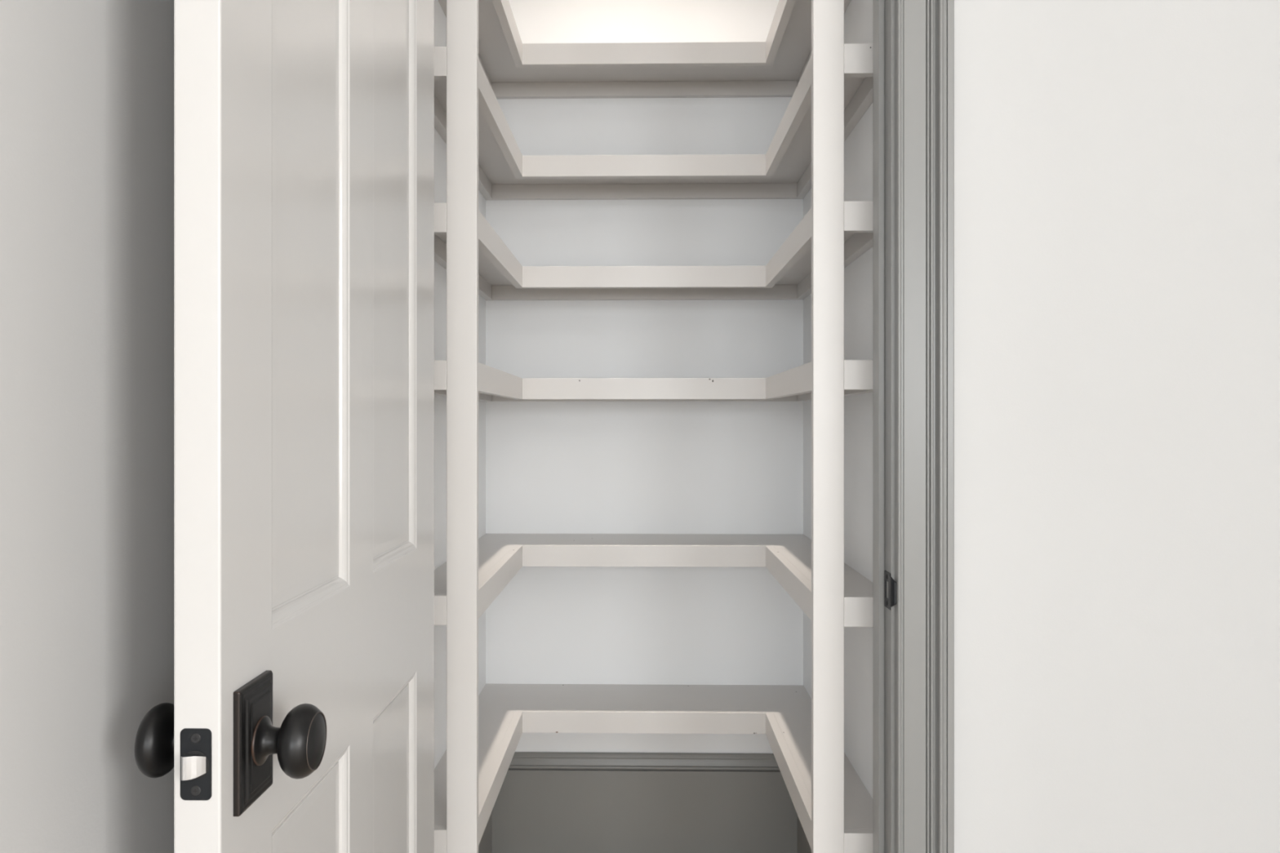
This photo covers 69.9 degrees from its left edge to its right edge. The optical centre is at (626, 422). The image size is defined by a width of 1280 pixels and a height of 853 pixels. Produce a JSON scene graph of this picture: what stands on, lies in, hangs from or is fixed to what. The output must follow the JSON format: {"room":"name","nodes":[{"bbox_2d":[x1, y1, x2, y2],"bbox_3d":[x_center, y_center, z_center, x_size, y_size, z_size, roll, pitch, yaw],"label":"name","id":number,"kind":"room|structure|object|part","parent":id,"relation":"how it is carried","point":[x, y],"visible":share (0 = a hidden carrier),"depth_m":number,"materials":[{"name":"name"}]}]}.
{"room":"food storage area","nodes":[
{"label":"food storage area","id":0,"kind":"room"},
{"bbox_2d":[0,0,485,852],"bbox_3d":[-0.496,-0.737,1.145,0.146,3.962,2.883,0,0,1],"label":"wall","id":1,"kind":"structure","parent":0,"point":[86,86],"depth_m":0.79,"materials":[{"name":"paint"}]},
{"bbox_2d":[134,0,434,852],"bbox_3d":[-0.332,0.020,1.097,0.150,2.418,0.758,0,0,1],"label":"door","id":2,"kind":"structure","parent":1,"relation":"in","point":[300,719],"depth_m":0.91,"materials":[{"name":"paint"}]},
{"bbox_3d":[-0.343,0.272,0.729,0.025,0.057,0.002,0,0,1],"label":"latch plate","id":3,"kind":"part","parent":2,"relation":"part of","materials":[{"name":"black metal"}]},
{"bbox_3d":[-0.339,-0.442,0.940,0.023,1.233,0.194,0,0,1],"label":"panel","id":4,"kind":"part","parent":2,"relation":"part of","materials":[{"name":"paint"}]},
{"bbox_3d":[-0.339,0.712,0.940,0.023,0.658,0.194,0,0,1],"label":"panel","id":5,"kind":"part","parent":2,"relation":"part of","materials":[{"name":"paint"}]},
{"bbox_3d":[-0.324,-0.442,0.940,0.009,1.260,0.221,0,0,1],"label":"moulding","id":6,"kind":"part","parent":2,"relation":"part of","materials":[{"name":"paint"}]},
{"bbox_3d":[-0.324,0.712,0.940,0.009,0.684,0.221,0,0,1],"label":"moulding","id":7,"kind":"part","parent":2,"relation":"part of","materials":[{"name":"paint"}]},
{"bbox_3d":[-0.333,-0.442,1.251,0.023,1.233,0.193,0,0,1],"label":"panel","id":8,"kind":"part","parent":2,"relation":"part of","materials":[{"name":"paint"}]},
{"bbox_3d":[-0.333,0.712,1.251,0.023,0.658,0.193,0,0,1],"label":"panel","id":9,"kind":"part","parent":2,"relation":"part of","materials":[{"name":"paint"}]},
{"bbox_3d":[-0.319,-0.442,1.251,0.009,1.260,0.220,0,0,1],"label":"moulding","id":10,"kind":"part","parent":2,"relation":"part of","materials":[{"name":"paint"}]},
{"bbox_3d":[-0.319,0.712,1.251,0.009,0.684,0.220,0,0,1],"label":"moulding","id":11,"kind":"part","parent":2,"relation":"part of","materials":[{"name":"paint"}]},
{"bbox_2d":[478,811,492,852],"bbox_3d":[-0.394,1.087,2.127,0.026,0.314,0.888,0,0,1],"label":"baseboard","id":12,"kind":"structure","parent":1,"relation":"attached to","point":[485,846],"depth_m":2.50,"materials":[{"name":"paint"}]},
{"bbox_2d":[485,0,803,753],"bbox_3d":[0.050,-0.737,2.635,1.097,3.962,0.114,0,0,1],"label":"wall","id":13,"kind":"structure","parent":0,"point":[552,467],"depth_m":2.58,"materials":[{"name":"paint"}]},
{"bbox_2d":[438,0,850,98],"bbox_3d":[0.041,-0.940,2.114,0.894,0.054,0.927,0,0,1],"label":"shelf","id":14,"kind":"object","parent":13,"relation":"attached to","point":[775,67],"visible":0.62,"depth_m":2.37,"materials":[{"name":"paint"}]},
{"bbox_2d":[492,751,797,852],"bbox_3d":[0.049,1.087,2.568,0.894,0.314,0.018,0,0,1],"label":"baseboard","id":15,"kind":"structure","parent":13,"relation":"attached to","point":[546,802],"depth_m":2.56,"materials":[{"name":"paint"}]},
{"bbox_2d":[434,684,872,852],"bbox_3d":[0.041,0.765,2.114,0.894,0.054,0.927,0,0,1],"label":"shelf","id":16,"kind":"object","parent":13,"relation":"attached to","point":[782,713],"visible":0.77,"depth_m":2.33,"materials":[{"name":"paint"}]},
{"bbox_3d":[-0.370,0.765,1.667,0.088,0.054,0.019,0,0,1],"label":"rail","id":17,"kind":"part","parent":16,"relation":"part of","materials":[{"name":"paint"}]},
{"bbox_3d":[0.435,0.765,1.653,0.089,0.054,0.019,0,0,1],"label":"rail","id":18,"kind":"part","parent":16,"relation":"part of","materials":[{"name":"paint"}]},
{"bbox_2d":[434,43,872,199],"bbox_3d":[0.041,-0.654,2.114,0.894,0.054,0.927,0,0,1],"label":"shelf","id":19,"kind":"object","parent":13,"relation":"attached to","point":[784,171],"visible":0.81,"depth_m":2.33,"materials":[{"name":"paint"}]},
{"bbox_3d":[-0.370,-0.654,1.667,0.088,0.054,0.019,0,0,1],"label":"rail","id":20,"kind":"part","parent":19,"relation":"part of","materials":[{"name":"paint"}]},
{"bbox_3d":[0.435,-0.654,1.653,0.089,0.054,0.019,0,0,1],"label":"rail","id":21,"kind":"part","parent":19,"relation":"part of","materials":[{"name":"paint"}]},
{"bbox_2d":[434,200,872,300],"bbox_3d":[0.041,-0.371,2.114,0.894,0.054,0.927,0,0,1],"label":"shelf","id":22,"kind":"object","parent":13,"relation":"attached to","point":[787,275],"visible":0.71,"depth_m":2.33,"materials":[{"name":"paint"}]},
{"bbox_3d":[-0.370,-0.371,1.667,0.088,0.054,0.019,0,0,1],"label":"rail","id":23,"kind":"part","parent":22,"relation":"part of","materials":[{"name":"paint"}]},
{"bbox_3d":[0.435,-0.371,1.653,0.089,0.054,0.019,0,0,1],"label":"rail","id":24,"kind":"part","parent":22,"relation":"part of","materials":[{"name":"paint"}]},
{"bbox_2d":[434,533,872,626],"bbox_3d":[0.041,0.341,2.114,0.894,0.054,0.927,0,0,1],"label":"shelf","id":25,"kind":"object","parent":13,"relation":"attached to","point":[787,557],"visible":0.73,"depth_m":2.33,"materials":[{"name":"paint"}]},
{"bbox_3d":[-0.370,0.341,1.667,0.088,0.054,0.019,0,0,1],"label":"rail","id":26,"kind":"part","parent":25,"relation":"part of","materials":[{"name":"paint"}]},
{"bbox_3d":[0.435,0.341,1.653,0.089,0.054,0.019,0,0,1],"label":"rail","id":27,"kind":"part","parent":25,"relation":"part of","materials":[{"name":"paint"}]},
{"bbox_2d":[434,360,872,401],"bbox_3d":[0.041,-0.086,2.114,0.894,0.054,0.927,0,0,1],"label":"shelf","id":28,"kind":"object","parent":13,"relation":"attached to","point":[794,384],"visible":0.77,"depth_m":2.33,"materials":[{"name":"paint"}]},
{"bbox_3d":[-0.370,-0.086,1.667,0.088,0.054,0.019,0,0,1],"label":"rail","id":29,"kind":"part","parent":28,"relation":"part of","materials":[{"name":"paint"}]},
{"bbox_3d":[0.435,-0.086,1.653,0.089,0.054,0.019,0,0,1],"label":"rail","id":30,"kind":"part","parent":28,"relation":"part of","materials":[{"name":"paint"}]},
{"bbox_2d":[803,0,872,798],"bbox_3d":[0.538,-0.737,2.076,0.102,3.962,0.986,0,0,1],"label":"wall","id":31,"kind":"structure","parent":0,"point":[858,15],"depth_m":1.92,"materials":[{"name":"paint"}]},
{"bbox_2d":[797,816,811,852],"bbox_3d":[0.475,1.087,2.112,0.026,0.314,0.888,0,0,1],"label":"baseboard","id":32,"kind":"structure","parent":31,"relation":"attached to","point":[803,846],"depth_m":2.48,"materials":[{"name":"paint"}]},
{"bbox_2d":[954,0,1279,852],"bbox_3d":[-0.608,-0.737,1.545,10.160,3.962,0.117,0,0,1],"label":"wall","id":33,"kind":"structure","parent":0,"point":[1117,162],"depth_m":1.46,"materials":[{"name":"paint"}]},
{"bbox_2d":[872,0,954,852],"bbox_3d":[0.041,-0.021,1.520,0.968,2.531,0.145,0,0,1],"label":"door frame","id":34,"kind":"structure","parent":33,"relation":"attached to","point":[913,40],"depth_m":1.45,"materials":[{"name":"paint"}]},
{"bbox_3d":[0.423,0.272,1.486,0.002,0.058,0.033,0,0,1],"label":"strike plate","id":35,"kind":"part","parent":34,"relation":"part of","materials":[{"name":"metal"}]},
{"bbox_3d":[-0.726,1.270,-2.267,10.312,0.051,9.970,0,0,1],"label":"floor","id":36,"kind":"structure","parent":0,"visible":0},
{"bbox_2d":[446,0,478,852],"bbox_3d":[-0.299,-0.724,1.666,0.055,3.937,0.019,0,0,1],"label":"post","id":37,"kind":"object","parent":36,"relation":"on","point":[462,15],"visible":1,"depth_m":1.66,"materials":[{"name":"paint"}]},
{"bbox_2d":[811,0,844,852],"bbox_3d":[0.363,-0.724,1.654,0.055,3.937,0.019,0,0,1],"label":"post","id":38,"kind":"object","parent":36,"relation":"on","point":[827,15],"visible":1,"depth_m":1.65,"materials":[{"name":"paint"}]}
]}

